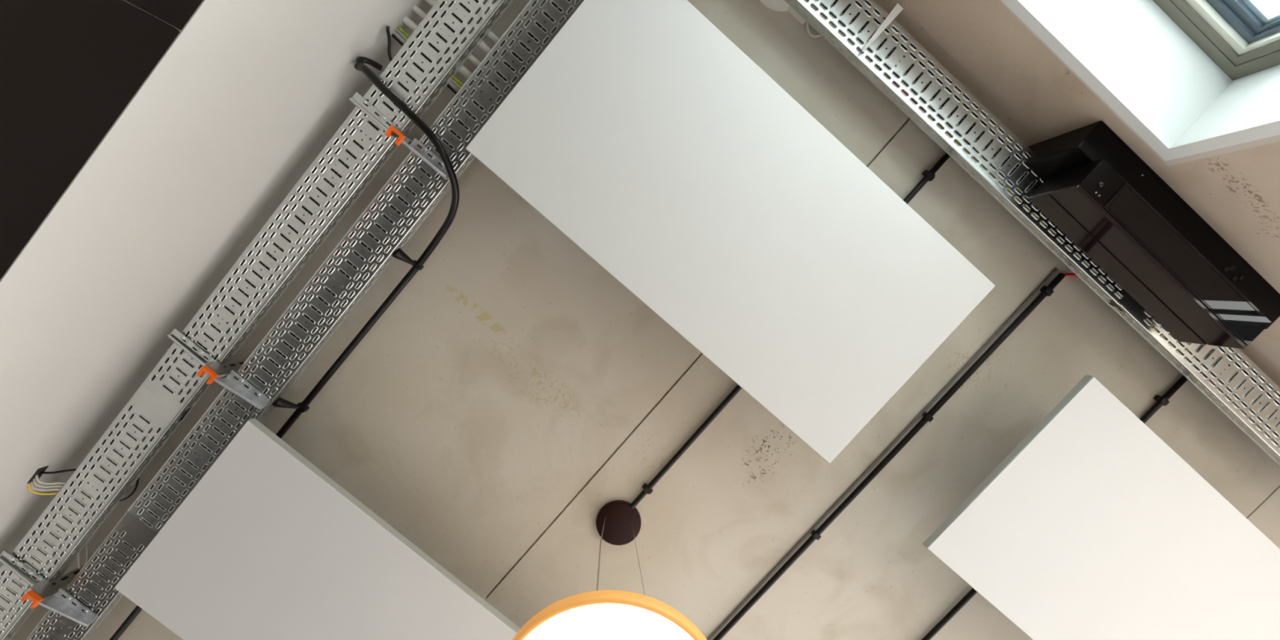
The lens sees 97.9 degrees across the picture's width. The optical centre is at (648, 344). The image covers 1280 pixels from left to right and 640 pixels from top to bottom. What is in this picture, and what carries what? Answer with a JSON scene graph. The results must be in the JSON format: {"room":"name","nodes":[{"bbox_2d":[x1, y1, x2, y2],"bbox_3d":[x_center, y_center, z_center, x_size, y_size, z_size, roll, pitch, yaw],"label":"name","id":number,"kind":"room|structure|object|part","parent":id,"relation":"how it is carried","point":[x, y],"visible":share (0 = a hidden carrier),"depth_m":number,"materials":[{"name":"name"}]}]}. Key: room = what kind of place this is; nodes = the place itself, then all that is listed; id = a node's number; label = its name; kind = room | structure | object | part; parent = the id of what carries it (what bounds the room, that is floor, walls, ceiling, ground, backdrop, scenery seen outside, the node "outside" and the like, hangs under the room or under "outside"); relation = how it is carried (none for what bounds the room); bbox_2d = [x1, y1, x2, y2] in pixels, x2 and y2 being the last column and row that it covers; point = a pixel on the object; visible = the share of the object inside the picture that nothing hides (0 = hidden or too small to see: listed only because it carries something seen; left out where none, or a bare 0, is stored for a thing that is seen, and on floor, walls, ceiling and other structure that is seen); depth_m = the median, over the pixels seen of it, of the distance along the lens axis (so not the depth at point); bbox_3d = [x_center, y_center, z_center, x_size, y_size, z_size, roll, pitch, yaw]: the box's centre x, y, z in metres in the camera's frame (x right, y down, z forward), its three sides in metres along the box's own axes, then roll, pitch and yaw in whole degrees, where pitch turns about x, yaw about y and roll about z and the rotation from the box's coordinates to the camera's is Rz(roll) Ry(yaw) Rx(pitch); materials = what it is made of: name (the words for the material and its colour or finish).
{"room":"office","nodes":[
{"label":"office","id":0,"kind":"room"},
{"bbox_2d":[0,0,437,567],"bbox_3d":[-2.062,0.722,0.157,0.302,3.340,6.190,41,-85,-4],"label":"wall","id":1,"kind":"structure","parent":0,"point":[145,145],"depth_m":1.21,"materials":[{"name":"white paint"}]},
{"bbox_2d":[27,483,57,494],"bbox_3d":[-1.670,0.410,1.573,0.109,0.078,0.028,34,-85,-4],"label":"wire","id":2,"kind":"object","parent":1,"relation":"attached to","point":[29,484],"visible":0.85,"depth_m":1.54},
{"bbox_2d":[30,481,61,491],"bbox_3d":[-1.659,0.405,1.573,0.120,0.077,0.021,33,-84,-4],"label":"wire","id":3,"kind":"object","parent":1,"relation":"attached to","point":[33,486],"visible":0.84,"depth_m":1.54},
{"bbox_2d":[32,478,63,488],"bbox_3d":[-1.652,0.396,1.572,0.120,0.077,0.021,33,-84,-4],"label":"wire","id":4,"kind":"object","parent":1,"relation":"attached to","point":[35,482],"visible":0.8,"depth_m":1.54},
{"bbox_2d":[35,474,65,484],"bbox_3d":[-1.644,0.387,1.571,0.120,0.077,0.021,33,-84,-4],"label":"wire","id":5,"kind":"object","parent":1,"relation":"attached to","point":[36,476],"visible":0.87,"depth_m":1.54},
{"bbox_2d":[39,468,75,474],"bbox_3d":[-1.628,0.350,1.570,0.123,0.069,0.012,3,-83,0],"label":"wire","id":6,"kind":"object","parent":1,"relation":"attached to","point":[72,469],"visible":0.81,"depth_m":1.54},
{"bbox_2d":[386,26,391,61],"bbox_3d":[-0.662,-0.770,1.430,0.020,0.050,0.107,-3,-83,0],"label":"wire","id":7,"kind":"object","parent":1,"relation":"attached to","point":[388,28],"visible":0.88,"depth_m":1.41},
{"bbox_2d":[391,34,457,93],"bbox_3d":[-0.572,-0.724,1.470,0.291,0.014,0.009,41,-85,-4],"label":"wire","id":8,"kind":"object","parent":1,"relation":"attached to","point":[397,40],"visible":0.41,"depth_m":1.46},
{"bbox_2d":[393,31,458,91],"bbox_3d":[-0.566,-0.730,1.469,0.291,0.014,0.009,41,-85,-4],"label":"wire","id":9,"kind":"object","parent":1,"relation":"attached to","point":[400,37],"visible":0.35,"depth_m":1.46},
{"bbox_2d":[395,28,461,88],"bbox_3d":[-0.560,-0.737,1.468,0.291,0.014,0.009,41,-85,-4],"label":"wire","id":10,"kind":"object","parent":1,"relation":"attached to","point":[403,36],"visible":0.31,"depth_m":1.46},
{"bbox_2d":[397,26,462,86],"bbox_3d":[-0.555,-0.743,1.468,0.291,0.014,0.009,41,-85,-4],"label":"wire","id":11,"kind":"object","parent":1,"relation":"attached to","point":[399,28],"visible":0.35,"depth_m":1.46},
{"bbox_2d":[403,16,471,79],"bbox_3d":[-0.526,-0.758,1.474,0.306,0.022,0.023,41,-85,-4],"label":"cable sleeve","id":12,"kind":"object","parent":1,"relation":"attached to","point":[407,21],"visible":0.17,"depth_m":1.46,"materials":[{"name":"white plastic"}]},
{"bbox_2d":[413,5,480,66],"bbox_3d":[-0.501,-0.787,1.470,0.306,0.018,0.018,41,-85,-4],"label":"cable sleeve","id":13,"kind":"object","parent":1,"relation":"attached to","point":[415,8],"visible":0.17,"depth_m":1.46,"materials":[{"name":"white plastic"}]},
{"bbox_2d":[424,0,505,62],"bbox_3d":[-0.473,-0.819,1.467,0.306,0.023,0.024,41,-85,-4],"label":"cable sleeve","id":14,"kind":"object","parent":1,"relation":"attached to","point":[482,46],"visible":0.04,"depth_m":1.46,"materials":[{"name":"white plastic"}]},
{"bbox_2d":[476,20,512,53],"bbox_3d":[-0.450,-0.846,1.464,0.306,0.019,0.019,41,-85,-4],"label":"cable sleeve","id":15,"kind":"object","parent":1,"relation":"attached to","point":[495,38],"visible":0.02,"depth_m":1.46,"materials":[{"name":"white plastic"}]},
{"bbox_2d":[0,0,1279,639],"bbox_3d":[0.198,2.668,2.057,6.530,0.201,6.490,41,-85,-4],"label":"ceiling","id":16,"kind":"structure","parent":0,"point":[514,389],"depth_m":1.68,"materials":[{"name":"concrete"}]},
{"bbox_2d":[0,550,97,626],"bbox_3d":[-1.710,0.682,1.653,0.312,0.242,0.039,41,-85,-4],"label":"bracket","id":17,"kind":"object","parent":16,"relation":"attached to","point":[60,602],"visible":0.94,"depth_m":1.58,"materials":[{"name":"metal"}]},
{"bbox_3d":[-1.778,0.635,1.575,0.136,0.014,0.028,41,-85,-4],"label":"arm","id":18,"kind":"part","parent":17,"relation":"part of"},
{"bbox_3d":[-1.700,0.688,1.568,0.058,0.042,0.002,41,-85,-4],"label":"tie plate","id":19,"kind":"part","parent":17,"relation":"part of","materials":[{"name":"metal"}]},
{"bbox_3d":[-1.705,0.691,1.638,0.035,0.193,0.018,41,-85,-4],"label":"post","id":20,"kind":"part","parent":17,"relation":"part of","materials":[{"name":"metal"}]},
{"bbox_3d":[-1.637,0.748,1.572,0.128,0.046,0.028,41,-85,-4],"label":"arm","id":21,"kind":"part","parent":17,"relation":"part of","materials":[{"name":"metal"}]},
{"bbox_2d":[25,511,156,639],"bbox_3d":[-1.738,0.870,1.630,0.126,0.040,0.974,41,-85,-4],"label":"cable tray","id":22,"kind":"object","parent":17,"relation":"on","point":[137,534],"visible":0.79,"depth_m":1.59,"materials":[{"name":"metal"}]},
{"bbox_3d":[-1.781,0.833,1.629,0.012,0.034,0.974,41,-85,-4],"label":"rail","id":23,"kind":"part","parent":22,"relation":"part of","materials":[{"name":"silver metal"}]},
{"bbox_2d":[84,543,88,564],"bbox_3d":[-1.638,0.600,1.627,0.034,0.055,0.080,-44,-85,5],"label":"wire","id":24,"kind":"object","parent":22,"relation":"attached to","point":[86,545],"visible":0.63,"depth_m":1.61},
{"bbox_3d":[-1.695,0.906,1.637,0.012,0.034,0.974,41,-85,-4],"label":"rail","id":25,"kind":"part","parent":22,"relation":"part of","materials":[{"name":"silver metal"}]},
{"bbox_2d":[167,328,271,408],"bbox_3d":[-1.165,0.057,1.581,0.312,0.242,0.039,41,-85,-4],"label":"bracket","id":26,"kind":"object","parent":16,"relation":"attached to","point":[225,375],"visible":0.98,"depth_m":1.50,"materials":[{"name":"metal"}]},
{"bbox_3d":[-1.234,0.010,1.502,0.136,0.014,0.028,41,-85,-4],"label":"arm","id":27,"kind":"part","parent":26,"relation":"part of"},
{"bbox_3d":[-1.155,0.063,1.496,0.058,0.042,0.002,41,-85,-4],"label":"tie plate","id":28,"kind":"part","parent":26,"relation":"part of","materials":[{"name":"metal"}]},
{"bbox_3d":[-1.161,0.066,1.565,0.035,0.193,0.018,41,-85,-4],"label":"post","id":29,"kind":"part","parent":26,"relation":"part of","materials":[{"name":"metal"}]},
{"bbox_3d":[-1.092,0.123,1.499,0.128,0.046,0.028,41,-85,-4],"label":"arm","id":30,"kind":"part","parent":26,"relation":"part of","materials":[{"name":"metal"}]},
{"bbox_2d":[114,417,519,639],"bbox_3d":[-0.764,0.793,1.616,1.200,0.256,0.599,41,-85,-4],"label":"ceiling panel","id":31,"kind":"object","parent":16,"relation":"hanging from","point":[266,545],"visible":1,"depth_m":1.47,"materials":[{"name":"white laminate"}]},
{"bbox_2d":[349,92,448,179],"bbox_3d":[-0.639,-0.548,1.510,0.312,0.242,0.039,41,-85,-4],"label":"bracket","id":32,"kind":"object","parent":16,"relation":"attached to","point":[391,129],"visible":1,"depth_m":1.43,"materials":[{"name":"metal"}]},
{"bbox_2d":[141,0,514,414],"bbox_3d":[-0.794,-0.480,1.473,0.131,0.040,1.675,41,-85,-4],"label":"cable tray","id":33,"kind":"object","parent":32,"relation":"attached to","point":[156,387],"visible":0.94,"depth_m":1.47,"materials":[{"name":"silver metal"}]},
{"bbox_2d":[0,385,190,639],"bbox_3d":[-1.766,0.635,1.603,0.131,0.040,1.295,41,-85,-4],"label":"cable tray","id":34,"kind":"object","parent":33,"relation":"attached to","point":[144,403],"visible":0.93,"depth_m":1.56,"materials":[{"name":"silver metal"}]},
{"bbox_2d":[76,552,80,568],"bbox_3d":[-1.661,0.611,1.628,0.072,0.054,0.027,41,-85,-4],"label":"wire","id":35,"kind":"object","parent":34,"relation":"attached to","point":[78,553],"visible":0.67,"depth_m":1.61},
{"bbox_2d":[123,485,132,494],"bbox_3d":[-1.500,0.407,1.609,0.040,0.044,0.082,16,-84,-2],"label":"wire","id":36,"kind":"object","parent":34,"relation":"attached to","point":[131,486],"visible":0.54,"depth_m":1.59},
{"bbox_2d":[119,470,139,502],"bbox_3d":[-1.495,0.417,1.610,0.045,0.045,0.097,25,-84,-3],"label":"wire","id":37,"kind":"object","parent":34,"relation":"attached to","point":[137,480],"visible":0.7,"depth_m":1.59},
{"bbox_2d":[1,1,444,575],"bbox_3d":[-1.281,0.005,1.524,0.020,0.018,2.750,41,-85,-4],"label":"cable","id":38,"kind":"object","parent":33,"relation":"in","point":[444,2],"visible":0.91,"depth_m":1.49,"materials":[{"name":"grey plastic"}]},
{"bbox_2d":[0,0,453,587],"bbox_3d":[-1.235,-0.021,1.520,0.016,0.014,2.750,41,-85,-4],"label":"cable","id":39,"kind":"object","parent":33,"relation":"in","point":[450,6],"visible":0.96,"depth_m":1.49,"materials":[{"name":"grey plastic"}]},
{"bbox_2d":[1,1,469,599],"bbox_3d":[-1.253,0.029,1.526,0.020,0.018,2.750,41,-85,-4],"label":"cable","id":40,"kind":"object","parent":33,"relation":"in","point":[463,6],"visible":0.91,"depth_m":1.48,"materials":[{"name":"grey plastic"}]},
{"bbox_2d":[1,0,478,609],"bbox_3d":[-1.238,0.042,1.528,0.020,0.018,2.750,41,-85,-4],"label":"cable","id":41,"kind":"object","parent":33,"relation":"in","point":[461,21],"visible":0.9,"depth_m":1.48,"materials":[{"name":"grey plastic"}]},
{"bbox_2d":[19,0,496,608],"bbox_3d":[-1.057,-0.104,1.510,0.016,0.014,2.310,41,-85,-4],"label":"cable","id":42,"kind":"object","parent":33,"relation":"in","point":[350,185],"visible":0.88,"depth_m":1.49,"materials":[{"name":"grey plastic"}]},
{"bbox_2d":[53,0,487,555],"bbox_3d":[-1.010,-0.182,1.501,0.016,0.014,2.090,41,-85,-4],"label":"cable","id":43,"kind":"object","parent":33,"relation":"in","point":[472,19],"visible":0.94,"depth_m":1.49,"materials":[{"name":"grey plastic"}]},
{"bbox_2d":[127,0,583,533],"bbox_3d":[-0.744,-0.272,1.497,0.126,0.040,2.066,41,-85,-4],"label":"cable tray","id":44,"kind":"object","parent":32,"relation":"attached to","point":[495,55],"visible":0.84,"depth_m":1.49,"materials":[{"name":"silver metal"}]},
{"bbox_2d":[77,153,464,636],"bbox_3d":[-1.048,0.153,1.540,0.016,0.014,2.530,41,-85,-4],"label":"cable","id":45,"kind":"object","parent":44,"relation":"in","point":[460,157],"visible":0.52,"depth_m":1.50,"materials":[{"name":"black plastic"}]},
{"bbox_2d":[109,56,459,639],"bbox_3d":[-1.368,0.313,1.559,0.423,0.182,2.467,41,-85,-4],"label":"cable","id":46,"kind":"object","parent":44,"relation":"attached to","point":[303,406],"visible":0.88,"depth_m":1.54,"materials":[{"name":"plastic"}]},
{"bbox_2d":[40,0,546,639],"bbox_3d":[-1.105,0.091,1.532,0.016,0.014,2.750,41,-85,-4],"label":"cable","id":47,"kind":"object","parent":44,"relation":"in","point":[543,3],"visible":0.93,"depth_m":1.50,"materials":[{"name":"black rubber"}]},
{"bbox_2d":[50,0,561,639],"bbox_3d":[-1.084,0.102,1.534,0.020,0.018,2.860,41,-85,-4],"label":"cable","id":48,"kind":"object","parent":44,"relation":"in","point":[552,2],"visible":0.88,"depth_m":1.49,"materials":[{"name":"black plastic"}]},
{"bbox_2d":[62,0,570,635],"bbox_3d":[-1.068,0.116,1.536,0.020,0.018,2.860,41,-85,-4],"label":"cable","id":49,"kind":"object","parent":44,"relation":"in","point":[559,9],"visible":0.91,"depth_m":1.48,"materials":[{"name":"grey plastic"}]},
{"bbox_2d":[69,0,578,636],"bbox_3d":[-1.055,0.134,1.537,0.016,0.014,2.750,41,-85,-4],"label":"cable","id":50,"kind":"object","parent":44,"relation":"in","point":[577,1],"visible":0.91,"depth_m":1.50,"materials":[{"name":"grey plastic"}]},
{"bbox_2d":[307,161,409,289],"bbox_3d":[-0.776,-0.317,1.485,0.013,0.012,0.440,41,-85,-4],"label":"cable","id":51,"kind":"object","parent":44,"relation":"in","point":[397,177],"visible":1,"depth_m":1.48,"materials":[{"name":"grey plastic"}]},
{"bbox_3d":[-0.701,-0.235,1.504,0.012,0.034,2.066,41,-85,-4],"label":"rail","id":52,"kind":"part","parent":44,"relation":"part of","materials":[{"name":"silver metal"}]},
{"bbox_3d":[-0.707,-0.595,1.432,0.136,0.014,0.028,41,-85,-4],"label":"arm","id":53,"kind":"part","parent":32,"relation":"part of"},
{"bbox_3d":[-0.634,-0.539,1.495,0.035,0.193,0.018,41,-85,-4],"label":"post","id":54,"kind":"part","parent":32,"relation":"part of","materials":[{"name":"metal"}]},
{"bbox_3d":[-0.629,-0.542,1.425,0.058,0.042,0.002,41,-85,-4],"label":"tie plate","id":55,"kind":"part","parent":32,"relation":"part of","materials":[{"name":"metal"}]},
{"bbox_3d":[-0.566,-0.482,1.429,0.128,0.046,0.028,41,-85,-4],"label":"arm","id":56,"kind":"part","parent":32,"relation":"part of","materials":[{"name":"metal"}]},
{"bbox_2d":[511,500,706,639],"bbox_3d":[-0.069,0.599,1.348,0.415,0.741,0.415,41,-85,-4],"label":"pendant lamp","id":57,"kind":"object","parent":16,"relation":"hanging from","point":[597,615],"visible":1,"depth_m":0.96,"materials":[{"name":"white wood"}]},
{"bbox_3d":[-0.114,0.500,1.340,0.006,0.693,0.133,17,-84,-2],"label":"suspension cord","id":58,"kind":"part","parent":57,"relation":"part of","materials":[{"name":"metal"}]},
{"bbox_2d":[523,603,693,639],"bbox_3d":[-0.069,0.641,0.982,0.403,0.001,0.403,41,-85,-4],"label":"diffuser","id":59,"kind":"object","parent":57,"relation":"attached to","point":[606,621],"depth_m":0.96,"materials":[{"name":"white plastic"}]},
{"bbox_2d":[466,0,995,463],"bbox_3d":[0.209,-0.325,1.486,1.200,0.256,0.603,41,-85,-4],"label":"ceiling panel","id":60,"kind":"object","parent":16,"relation":"hanging from","point":[642,132],"visible":1,"depth_m":1.36,"materials":[{"name":"white laminate"}]},
{"bbox_2d":[760,0,815,24],"bbox_3d":[0.386,-0.995,1.506,0.208,0.061,0.172,41,-85,-4],"label":"junction box","id":61,"kind":"object","parent":16,"relation":"attached to","point":[775,5],"visible":0.44,"depth_m":1.53,"materials":[{"name":"white plastic"}]},
{"bbox_2d":[787,0,815,24],"bbox_3d":[0.413,-0.925,1.516,0.075,0.057,0.040,41,-85,-4],"label":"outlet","id":62,"kind":"object","parent":61,"relation":"attached to","point":[790,9],"depth_m":1.53,"materials":[{"name":"white plastic"}]},
{"bbox_2d":[806,13,843,37],"bbox_3d":[0.467,-0.865,1.499,0.083,0.081,0.045,11,-84,-1],"label":"cable","id":63,"kind":"object","parent":61,"relation":"attached to","point":[807,23],"visible":0.52,"depth_m":1.53,"materials":[{"name":"white plastic"}]},
{"bbox_2d":[630,131,968,508],"bbox_3d":[0.433,-0.063,1.631,0.033,0.025,1.484,41,-85,-4],"label":"conduit","id":64,"kind":"object","parent":16,"relation":"attached to","point":[930,175],"visible":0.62,"depth_m":1.66,"materials":[{"name":"black plastic"}]},
{"bbox_2d":[706,268,1057,639],"bbox_3d":[0.402,0.682,1.723,0.009,0.009,2.400,41,-85,-4],"label":"cable","id":65,"kind":"object","parent":16,"relation":"attached to","point":[1055,270],"visible":1,"depth_m":1.68,"materials":[{"name":"black plastic"}]},
{"bbox_2d":[712,272,1065,639],"bbox_3d":[0.414,0.696,1.719,0.035,0.025,2.396,41,-85,-4],"label":"conduit","id":66,"kind":"object","parent":16,"relation":"attached to","point":[1047,291],"visible":1,"depth_m":1.67,"materials":[{"name":"black plastic"}]},
{"bbox_2d":[1063,272,1101,278],"bbox_3d":[1.238,-0.196,1.573,0.084,0.098,0.014,4,-83,0],"label":"cable","id":67,"kind":"object","parent":66,"relation":"attached to","point":[1069,274],"visible":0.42,"depth_m":1.61,"materials":[{"name":"red plastic"}]},
{"bbox_2d":[921,357,1205,639],"bbox_3d":[1.109,0.646,1.712,0.033,0.025,1.680,41,-85,-4],"label":"conduit","id":68,"kind":"object","parent":16,"relation":"attached to","point":[1163,400],"visible":0.41,"depth_m":1.67,"materials":[{"name":"black plastic"}]},
{"bbox_2d":[922,374,1279,639],"bbox_3d":[1.379,0.681,1.600,1.201,0.256,0.603,41,-85,-4],"label":"ceiling panel","id":69,"kind":"object","parent":16,"relation":"hanging from","point":[1092,526],"visible":1,"depth_m":1.45,"materials":[{"name":"white laminate"}]},
{"bbox_2d":[875,0,1279,386],"bbox_3d":[2.239,0.511,0.126,6.530,3.340,0.240,41,-85,-4],"label":"wall","id":70,"kind":"structure","parent":0,"point":[981,43],"depth_m":1.28,"materials":[{"name":"concrete"}]},
{"bbox_2d":[784,0,1129,305],"bbox_3d":[0.786,-0.633,1.453,1.419,0.040,0.174,41,-85,-4],"label":"cable tray","id":71,"kind":"object","parent":70,"relation":"attached to","point":[822,25],"visible":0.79,"depth_m":1.44,"materials":[{"name":"silver metal"}]},
{"bbox_2d":[862,3,902,51],"bbox_3d":[0.583,-0.798,1.434,0.020,0.076,0.141,41,-85,-4],"label":"strap","id":72,"kind":"object","parent":71,"relation":"attached to","point":[897,9],"visible":0.94,"depth_m":1.40,"materials":[{"name":"white plastic"}]},
{"bbox_2d":[893,82,924,111],"bbox_3d":[0.716,-0.613,1.457,0.304,0.032,0.022,38,-85,-4],"label":"cable","id":73,"kind":"object","parent":71,"relation":"in","point":[912,100],"visible":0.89,"depth_m":1.44,"materials":[{"name":"plastic"}]},
{"bbox_3d":[0.812,-0.663,1.452,1.419,0.034,0.012,41,-85,-4],"label":"rail","id":74,"kind":"part","parent":71,"relation":"part of","materials":[{"name":"silver metal"}]},
{"bbox_2d":[867,58,1062,242],"bbox_3d":[0.694,-0.625,1.450,1.150,0.021,0.029,41,-85,-4],"label":"cable","id":75,"kind":"object","parent":71,"relation":"in","point":[941,127],"visible":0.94,"depth_m":1.45,"materials":[{"name":"black plastic"}]},
{"bbox_2d":[816,0,1277,435],"bbox_3d":[1.111,-0.300,1.490,2.310,0.014,0.016,41,-85,-4],"label":"cable","id":76,"kind":"object","parent":71,"relation":"in","point":[824,7],"visible":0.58,"depth_m":1.47,"materials":[{"name":"grey plastic"}]},
{"bbox_2d":[833,0,1279,425],"bbox_3d":[1.143,-0.305,1.484,2.310,0.018,0.019,41,-85,-4],"label":"cable","id":77,"kind":"object","parent":71,"relation":"in","point":[836,1],"visible":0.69,"depth_m":1.45,"materials":[{"name":"grey plastic"}]},
{"bbox_2d":[848,4,1276,412],"bbox_3d":[1.155,-0.319,1.482,2.310,0.018,0.020,41,-85,-4],"label":"cable","id":78,"kind":"object","parent":71,"relation":"in","point":[849,5],"visible":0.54,"depth_m":1.45,"materials":[{"name":"plastic"}]},
{"bbox_2d":[855,0,1279,404],"bbox_3d":[1.168,-0.334,1.481,2.310,0.018,0.020,41,-85,-4],"label":"cable","id":79,"kind":"object","parent":71,"relation":"in","point":[867,12],"visible":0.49,"depth_m":1.44,"materials":[{"name":"grey plastic"}]},
{"bbox_2d":[998,0,1279,166],"bbox_3d":[0.748,-0.845,0.693,1.265,0.962,0.252,41,-85,-4],"label":"window","id":80,"kind":"structure","parent":70,"relation":"in","point":[1193,80],"depth_m":1.16,"materials":[{"name":"glass"},{"name":"white paint"},{"name":"grey painted metal"}]},
{"bbox_3d":[0.807,-0.913,0.689,1.174,0.880,0.068,41,-85,-4],"label":"frame","id":81,"kind":"part","parent":80,"relation":"part of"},
{"bbox_3d":[0.807,-0.913,0.690,1.113,0.828,0.066,41,-85,-4],"label":"sash frame","id":82,"kind":"part","parent":80,"relation":"part of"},
{"bbox_2d":[1008,120,1279,349],"bbox_3d":[1.223,-0.255,1.414,0.644,0.308,0.164,41,-85,-4],"label":"television","id":83,"kind":"object","parent":70,"relation":"attached to","point":[1095,188],"depth_m":1.29,"materials":[{"name":"black glass"}]},
{"bbox_3d":[1.016,-0.360,1.251,0.012,0.008,0.012,41,-85,-4],"label":"knob","id":84,"kind":"part","parent":83,"relation":"part of","materials":[{"name":"grey plastic"}]},
{"bbox_3d":[1.178,-0.190,1.399,0.561,0.073,0.010,41,-85,-4],"label":"panel","id":85,"kind":"part","parent":83,"relation":"part of","materials":[{"name":"black plastic"}]},
{"bbox_3d":[1.178,-0.180,1.317,0.561,0.085,0.010,41,-85,-4],"label":"panel","id":86,"kind":"part","parent":83,"relation":"part of","materials":[{"name":"black plastic"}]},
{"bbox_2d":[1109,295,1279,466],"bbox_3d":[1.702,0.153,1.542,1.001,0.040,0.173,41,-85,-4],"label":"cable tray","id":87,"kind":"object","parent":70,"relation":"attached to","point":[1135,312],"visible":0.72,"depth_m":1.52,"materials":[{"name":"silver metal"}]},
{"bbox_2d":[1121,307,1199,361],"bbox_3d":[1.414,-0.017,1.522,0.304,0.027,0.015,33,-84,-4],"label":"cable","id":88,"kind":"object","parent":87,"relation":"in","point":[1155,329],"visible":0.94,"depth_m":1.51,"materials":[{"name":"plastic"}]},
{"bbox_2d":[1186,359,1275,444],"bbox_3d":[1.677,0.226,1.549,0.541,0.026,0.017,42,-85,-4],"label":"cable","id":89,"kind":"object","parent":87,"relation":"in","point":[1186,359],"visible":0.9,"depth_m":1.53,"materials":[{"name":"white plastic"}]},
{"bbox_3d":[1.728,0.122,1.541,1.001,0.034,0.012,41,-85,-4],"label":"rail","id":90,"kind":"part","parent":87,"relation":"part of","materials":[{"name":"silver metal"}]}
]}

